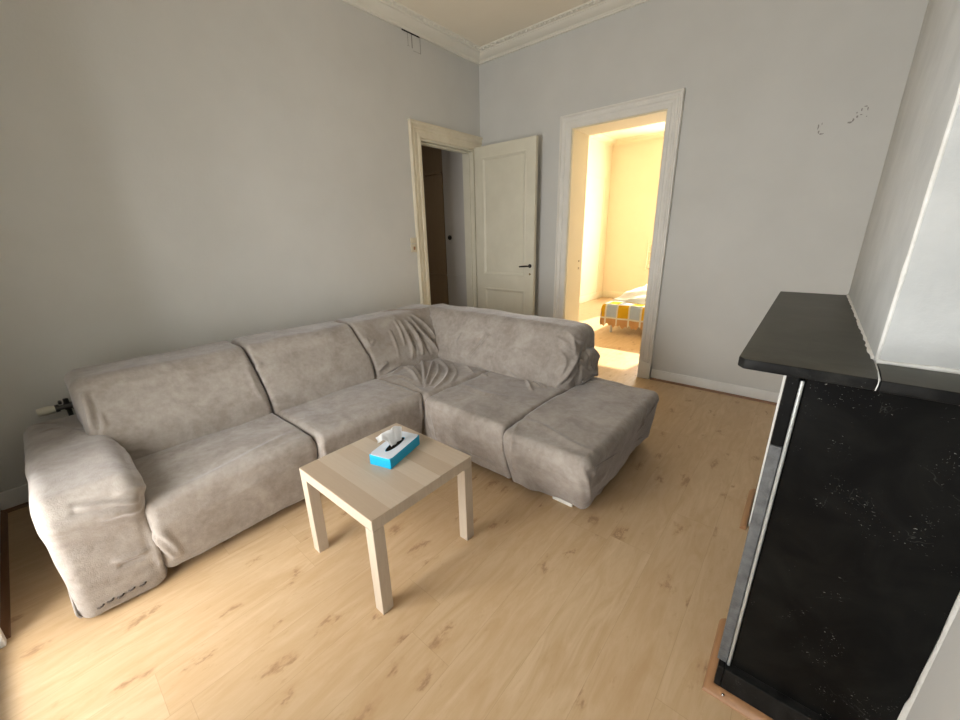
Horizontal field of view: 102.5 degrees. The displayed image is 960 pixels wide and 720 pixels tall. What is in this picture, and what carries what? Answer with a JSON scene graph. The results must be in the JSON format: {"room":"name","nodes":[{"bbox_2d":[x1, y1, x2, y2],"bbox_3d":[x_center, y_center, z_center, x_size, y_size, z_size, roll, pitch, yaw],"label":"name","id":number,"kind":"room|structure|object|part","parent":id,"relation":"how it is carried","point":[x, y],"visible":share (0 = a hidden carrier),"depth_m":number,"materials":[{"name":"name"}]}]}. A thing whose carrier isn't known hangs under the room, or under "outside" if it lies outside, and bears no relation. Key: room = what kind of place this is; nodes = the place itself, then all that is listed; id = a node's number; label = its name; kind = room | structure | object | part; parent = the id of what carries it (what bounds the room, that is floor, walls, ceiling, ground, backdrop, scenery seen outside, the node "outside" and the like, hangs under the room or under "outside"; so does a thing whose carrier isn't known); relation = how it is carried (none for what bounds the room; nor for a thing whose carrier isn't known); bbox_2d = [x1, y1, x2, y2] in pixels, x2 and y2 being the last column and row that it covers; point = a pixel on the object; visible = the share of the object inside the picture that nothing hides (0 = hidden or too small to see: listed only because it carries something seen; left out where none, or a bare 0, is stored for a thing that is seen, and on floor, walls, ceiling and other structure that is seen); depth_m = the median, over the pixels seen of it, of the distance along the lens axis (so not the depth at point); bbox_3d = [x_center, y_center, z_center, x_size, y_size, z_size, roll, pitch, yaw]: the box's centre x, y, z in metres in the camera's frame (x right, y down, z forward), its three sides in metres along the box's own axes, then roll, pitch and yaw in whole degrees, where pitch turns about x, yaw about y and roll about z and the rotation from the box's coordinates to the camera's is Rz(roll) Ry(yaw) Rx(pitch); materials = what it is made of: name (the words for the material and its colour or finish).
{"room":"living room","nodes":[
{"label":"living room","id":0,"kind":"room"},
{"bbox_2d":[36,398,73,416],"bbox_3d":[-2.034,0.349,2.653,0.090,0.620,1.265,13,23,38],"label":"radiator valve","id":1,"kind":"object","parent":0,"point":[67,405],"visible":0.1,"depth_m":2.17,"materials":[{"name":"metal"}]},
{"bbox_3d":[-2.422,0.285,2.151,0.050,0.049,0.070,13,23,38],"label":"thermostat knob","id":2,"kind":"part","parent":1,"relation":"part of","materials":[{"name":"beige plastic"}]},
{"bbox_2d":[0,0,479,509],"bbox_3d":[-1.428,-1.239,3.206,0.166,3.270,5.010,13,23,38],"label":"wall","id":3,"kind":"structure","parent":0,"point":[175,175],"depth_m":2.52,"materials":[{"name":"grey paint"}]},
{"bbox_2d":[0,510,10,638],"bbox_3d":[-2.223,0.945,1.801,1.122,0.022,0.022,13,23,38],"label":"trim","id":4,"kind":"structure","parent":3,"relation":"attached to","point":[5,616],"depth_m":1.71,"materials":[{"name":"brown wood"}]},
{"bbox_2d":[0,484,28,509],"bbox_3d":[-1.646,0.398,3.282,0.018,0.120,3.180,13,23,38],"label":"baseboard","id":5,"kind":"structure","parent":3,"relation":"attached to","point":[19,495],"depth_m":2.17,"materials":[{"name":"paint"}]},
{"bbox_2d":[5,501,28,512],"bbox_3d":[-1.631,0.450,3.287,0.018,0.018,3.180,13,23,38],"label":"trim","id":6,"kind":"structure","parent":3,"relation":"attached to","point":[26,504],"depth_m":2.17,"materials":[{"name":"brown wood"}]},
{"bbox_2d":[410,238,415,243],"bbox_3d":[-0.690,-1.236,3.985,0.019,0.056,0.072,13,23,38],"label":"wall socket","id":7,"kind":"object","parent":3,"relation":"attached to","point":[412,240],"visible":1,"depth_m":3.97,"materials":[{"name":"plastic"}]},
{"bbox_2d":[410,244,416,251],"bbox_3d":[-0.684,-1.163,4.004,0.032,0.080,0.072,13,23,38],"label":"light switch","id":8,"kind":"object","parent":3,"relation":"attached to","point":[413,246],"visible":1,"depth_m":4.00,"materials":[{"name":"plastic"}]},
{"bbox_2d":[407,118,482,304],"bbox_3d":[-0.304,-1.254,4.444,0.038,2.484,1.083,13,23,38],"label":"trim","id":9,"kind":"structure","parent":3,"relation":"attached to","point":[417,130],"depth_m":3.99,"materials":[{"name":"paint"}]},
{"bbox_2d":[421,138,477,307],"bbox_3d":[-0.374,-1.215,4.537,0.170,2.355,0.850,13,23,38],"label":"trim","id":10,"kind":"structure","parent":3,"relation":"attached to","point":[468,164],"depth_m":4.66,"materials":[{"name":"beige paint"}]},
{"bbox_2d":[474,135,537,315],"bbox_3d":[0.264,-1.217,4.479,0.844,2.343,0.104,13,23,38],"label":"door","id":11,"kind":"structure","parent":3,"relation":"in","point":[506,173],"depth_m":4.36,"materials":[{"name":"beige paint"}]},
{"bbox_2d":[0,297,775,719],"bbox_3d":[0.799,-0.025,4.799,6.460,0.120,9.770,13,23,38],"label":"floor","id":12,"kind":"structure","parent":0,"point":[612,608],"depth_m":1.54,"materials":[{"name":"brown wood"}]},
{"bbox_2d":[23,303,658,617],"bbox_3d":[-0.569,0.313,2.354,2.499,0.808,2.967,13,23,38],"label":"sofa","id":13,"kind":"object","parent":12,"relation":"on","point":[162,459],"visible":0.97,"depth_m":2.10,"materials":[{"name":"grey fabric"}]},
{"bbox_3d":[-1.864,0.628,1.840,1.256,0.573,0.309,13,23,38],"label":"armrest","id":14,"kind":"part","parent":13,"relation":"part of","materials":[{"name":"grey fabric"}]},
{"bbox_3d":[-1.751,0.236,2.219,0.663,0.501,0.787,13,23,38],"label":"backrest","id":15,"kind":"part","parent":13,"relation":"part of","materials":[{"name":"grey fabric"}]},
{"bbox_3d":[-1.389,0.602,2.074,0.746,0.397,0.728,13,23,38],"label":"seat","id":16,"kind":"part","parent":13,"relation":"part of","materials":[{"name":"grey fabric"}]},
{"bbox_3d":[-1.258,0.044,2.776,0.668,0.505,0.752,13,23,38],"label":"backrest","id":17,"kind":"part","parent":13,"relation":"part of","materials":[{"name":"grey fabric"}]},
{"bbox_3d":[-0.898,0.422,2.594,0.788,0.402,0.743,13,23,38],"label":"seat","id":18,"kind":"part","parent":13,"relation":"part of","materials":[{"name":"grey fabric"}]},
{"bbox_3d":[-0.708,-0.175,3.391,0.662,0.515,0.958,13,23,38],"label":"corner backrest","id":19,"kind":"part","parent":13,"relation":"part of","materials":[{"name":"grey fabric"}]},
{"bbox_3d":[-0.375,0.229,3.131,0.780,0.411,0.831,13,23,38],"label":"corner seat","id":20,"kind":"part","parent":13,"relation":"part of","materials":[{"name":"grey fabric"}]},
{"bbox_3d":[0.158,0.378,2.671,0.658,0.401,0.883,13,23,38],"label":"seat","id":21,"kind":"part","parent":13,"relation":"part of","materials":[{"name":"grey fabric"}]},
{"bbox_3d":[0.128,-0.135,3.221,1.630,0.509,0.531,13,23,38],"label":"backrest","id":22,"kind":"part","parent":13,"relation":"part of","materials":[{"name":"grey fabric"}]},
{"bbox_3d":[0.667,0.473,2.378,0.528,0.398,1.105,13,23,38],"label":"chaise seat","id":23,"kind":"part","parent":13,"relation":"part of","materials":[{"name":"grey fabric"}]},
{"bbox_2d":[299,423,473,614],"bbox_3d":[-0.418,0.674,1.813,0.545,0.450,0.545,13,23,38],"label":"coffee table","id":24,"kind":"object","parent":12,"relation":"on","point":[373,495],"visible":0.91,"depth_m":1.65,"materials":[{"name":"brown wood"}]},
{"bbox_3d":[-0.766,0.715,1.794,0.050,0.400,0.050,13,23,38],"label":"leg","id":25,"kind":"part","parent":24,"relation":"part of","materials":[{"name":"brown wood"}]},
{"bbox_3d":[-0.387,0.806,1.489,0.050,0.400,0.050,13,23,38],"label":"leg","id":26,"kind":"part","parent":24,"relation":"part of","materials":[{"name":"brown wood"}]},
{"bbox_2d":[369,426,419,468],"bbox_3d":[-0.395,0.377,1.786,0.115,0.132,0.232,7,20,23],"label":"tissue box","id":27,"kind":"object","parent":24,"relation":"on","point":[398,444],"visible":1,"depth_m":1.75,"materials":[{"name":"cardboard"}]},
{"bbox_3d":[-0.394,0.391,1.791,0.114,0.001,0.232,7,20,23],"label":"lid","id":28,"kind":"part","parent":27,"relation":"part of","materials":[{"name":"white cardboard"}]},
{"bbox_3d":[-0.069,0.682,1.848,0.050,0.400,0.050,13,23,38],"label":"leg","id":29,"kind":"part","parent":24,"relation":"part of","materials":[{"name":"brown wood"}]},
{"bbox_2d":[609,298,645,331],"bbox_3d":[2.857,-0.776,6.090,0.930,0.420,1.960,13,23,38],"label":"bed","id":30,"kind":"object","parent":12,"relation":"on","point":[634,300],"visible":0.06,"depth_m":5.77,"materials":[{"name":"white fabric"}]},
{"bbox_2d":[600,301,644,329],"bbox_3d":[2.274,-0.604,5.416,1.098,0.341,0.317,13,23,38],"label":"blanket","id":31,"kind":"object","parent":30,"relation":"on","point":[622,314],"visible":0.53,"depth_m":5.45,"materials":[{"name":"multicoloured fabric"}]},
{"bbox_2d":[613,284,646,300],"bbox_3d":[2.906,-1.027,6.077,1.078,0.267,1.590,13,23,38],"label":"duvet","id":32,"kind":"object","parent":30,"relation":"on","point":[640,292],"visible":0.27,"depth_m":5.83,"materials":[{"name":"white fabric"}]},
{"bbox_3d":[2.854,-0.900,6.050,0.930,0.160,1.960,13,23,38],"label":"mattress","id":33,"kind":"part","parent":30,"relation":"part of","materials":[{"name":"white fabric"}]},
{"bbox_2d":[714,291,959,719],"bbox_3d":[1.250,0.400,1.442,0.478,1.128,1.348,13,23,38],"label":"fireplace","id":34,"kind":"object","parent":12,"relation":"on","point":[847,584],"visible":0.91,"depth_m":0.95,"materials":[{"name":"black stone"}]},
{"bbox_2d":[702,618,773,719],"bbox_3d":[0.969,1.055,1.232,0.399,0.025,0.302,13,23,38],"label":"trim","id":35,"kind":"structure","parent":34,"relation":"attached to","point":[709,686],"depth_m":1.23,"materials":[{"name":"brown wood"}]},
{"bbox_2d":[739,489,755,529],"bbox_3d":[1.421,0.781,2.042,0.026,0.025,0.370,13,23,38],"label":"trim","id":36,"kind":"structure","parent":34,"relation":"attached to","point":[743,524],"depth_m":2.02,"materials":[{"name":"brown wood"}]},
{"bbox_3d":[1.160,0.392,1.532,0.048,1.093,0.670,13,23,38],"label":"opening frame","id":37,"kind":"part","parent":34,"relation":"part of","materials":[{"name":"grey metal"}]},
{"bbox_2d":[738,291,877,389],"bbox_3d":[1.151,-0.138,1.347,0.248,0.025,1.343,13,23,38],"label":"mantel shelf","id":38,"kind":"object","parent":34,"relation":"attached to","point":[811,336],"depth_m":1.04,"materials":[{"name":"black stone"}]},
{"bbox_2d":[394,0,591,45],"bbox_3d":[0.103,-2.490,1.417,4.260,0.150,5.010,13,23,38],"label":"ceiling","id":39,"kind":"structure","parent":0,"point":[481,22],"depth_m":3.39,"materials":[{"name":"paint"}]},
{"bbox_2d":[580,137,612,296],"bbox_3d":[1.307,-2.425,6.838,0.150,3.160,4.360,13,23,38],"label":"wall","id":40,"kind":"structure","parent":0,"point":[599,153],"depth_m":7.84,"materials":[{"name":"yellow paint"}]},
{"bbox_2d":[579,291,602,303],"bbox_3d":[1.411,-0.977,7.261,0.018,0.140,4.340,13,23,38],"label":"baseboard","id":41,"kind":"structure","parent":40,"relation":"attached to","point":[596,295],"depth_m":8.38,"materials":[{"name":"paint"}]},
{"bbox_2d":[580,172,605,295],"bbox_3d":[2.288,-2.521,7.902,0.008,2.360,0.990,13,23,38],"label":"door","id":42,"kind":"structure","parent":40,"relation":"in","point":[595,186],"depth_m":7.92,"materials":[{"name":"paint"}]},
{"bbox_2d":[602,138,663,291],"bbox_3d":[4.419,-2.613,7.196,4.410,3.160,0.250,13,23,38],"label":"wall","id":43,"kind":"structure","parent":0,"point":[635,168],"depth_m":8.01,"materials":[{"name":"yellow paint"}]},
{"bbox_2d":[602,291,624,297],"bbox_3d":[3.220,-1.418,8.488,1.082,0.140,0.018,13,23,38],"label":"baseboard","id":44,"kind":"structure","parent":43,"relation":"attached to","point":[610,294],"depth_m":8.68,"materials":[{"name":"paint"}]},
{"bbox_2d":[589,132,663,145],"bbox_3d":[2.912,-3.505,5.056,4.110,0.075,4.340,13,23,38],"label":"trim","id":45,"kind":"structure","parent":43,"relation":"attached to","point":[602,137],"depth_m":7.45,"materials":[{"name":"paint"}]},
{"bbox_2d":[605,122,664,138],"bbox_3d":[2.984,-3.617,5.112,4.410,0.100,4.610,13,23,38],"label":"ceiling","id":46,"kind":"structure","parent":0,"point":[657,127],"depth_m":7.06,"materials":[{"name":"paint"}]},
{"bbox_2d":[421,0,928,392],"bbox_3d":[0.796,-1.650,4.314,6.460,3.270,0.341,13,23,38],"label":"wall","id":47,"kind":"structure","parent":0,"point":[791,107],"depth_m":3.05,"materials":[{"name":"grey paint"}]},
{"bbox_2d":[423,171,448,304],"bbox_3d":[-0.951,-1.496,5.676,1.240,2.210,0.050,13,23,38],"label":"door","id":48,"kind":"structure","parent":47,"relation":"in","point":[433,181],"depth_m":5.31,"materials":[{"name":"brown wood"}]},
{"bbox_2d":[447,272,465,276],"bbox_3d":[-0.274,-1.149,5.195,0.478,0.048,0.012,13,23,38],"label":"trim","id":49,"kind":"structure","parent":47,"relation":"attached to","point":[447,272],"depth_m":5.20,"materials":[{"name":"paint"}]},
{"bbox_2d":[342,0,649,64],"bbox_3d":[-0.005,-2.422,1.578,3.600,0.075,4.270,13,23,38],"label":"trim","id":50,"kind":"structure","parent":47,"relation":"attached to","point":[390,11],"depth_m":3.52,"materials":[{"name":"paint"}]},
{"bbox_2d":[564,109,667,372],"bbox_3d":[1.381,-1.102,3.995,0.904,2.400,0.352,13,23,38],"label":"trim","id":51,"kind":"structure","parent":47,"relation":"attached to","point":[580,135],"depth_m":4.04,"materials":[{"name":"paint"}]},
{"bbox_2d":[553,88,685,378],"bbox_3d":[1.253,-1.103,3.836,1.116,2.506,0.042,13,23,38],"label":"trim","id":52,"kind":"structure","parent":47,"relation":"attached to","point":[673,101],"depth_m":3.60,"materials":[{"name":"white paint"}]},
{"bbox_2d":[650,377,776,404],"bbox_3d":[2.254,0.314,3.431,1.420,0.018,0.018,13,23,38],"label":"trim","id":53,"kind":"structure","parent":47,"relation":"attached to","point":[651,378],"depth_m":3.51,"materials":[{"name":"white wood"}]},
{"bbox_2d":[651,369,778,402],"bbox_3d":[2.264,0.268,3.430,1.420,0.105,0.018,13,23,38],"label":"baseboard","id":54,"kind":"structure","parent":47,"relation":"attached to","point":[760,394],"depth_m":3.50,"materials":[{"name":"paint"}]},
{"bbox_2d":[849,0,959,368],"bbox_3d":[1.370,-0.615,1.092,0.233,3.270,1.202,13,23,38],"label":"wall","id":55,"kind":"structure","parent":0,"point":[904,293],"depth_m":0.86,"materials":[{"name":"white paint"}]},
{"bbox_2d":[905,608,959,719],"bbox_3d":[1.472,-0.478,0.664,0.500,3.270,4.670,13,23,38],"label":"wall","id":56,"kind":"structure","parent":0,"point":[938,697],"depth_m":0.84,"materials":[{"name":"grey paint"}]},
{"bbox_3d":[-1.454,-0.324,0.398,3.600,3.270,0.350,13,23,38],"label":"wall","id":57,"kind":"structure","parent":0,"visible":0},
{"bbox_2d":[0,628,6,648],"bbox_3d":[-1.860,-0.297,0.940,0.040,2.900,0.160,13,23,38],"label":"trim","id":58,"kind":"structure","parent":57,"relation":"attached to","point":[3,641],"depth_m":1.43,"materials":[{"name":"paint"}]}
]}

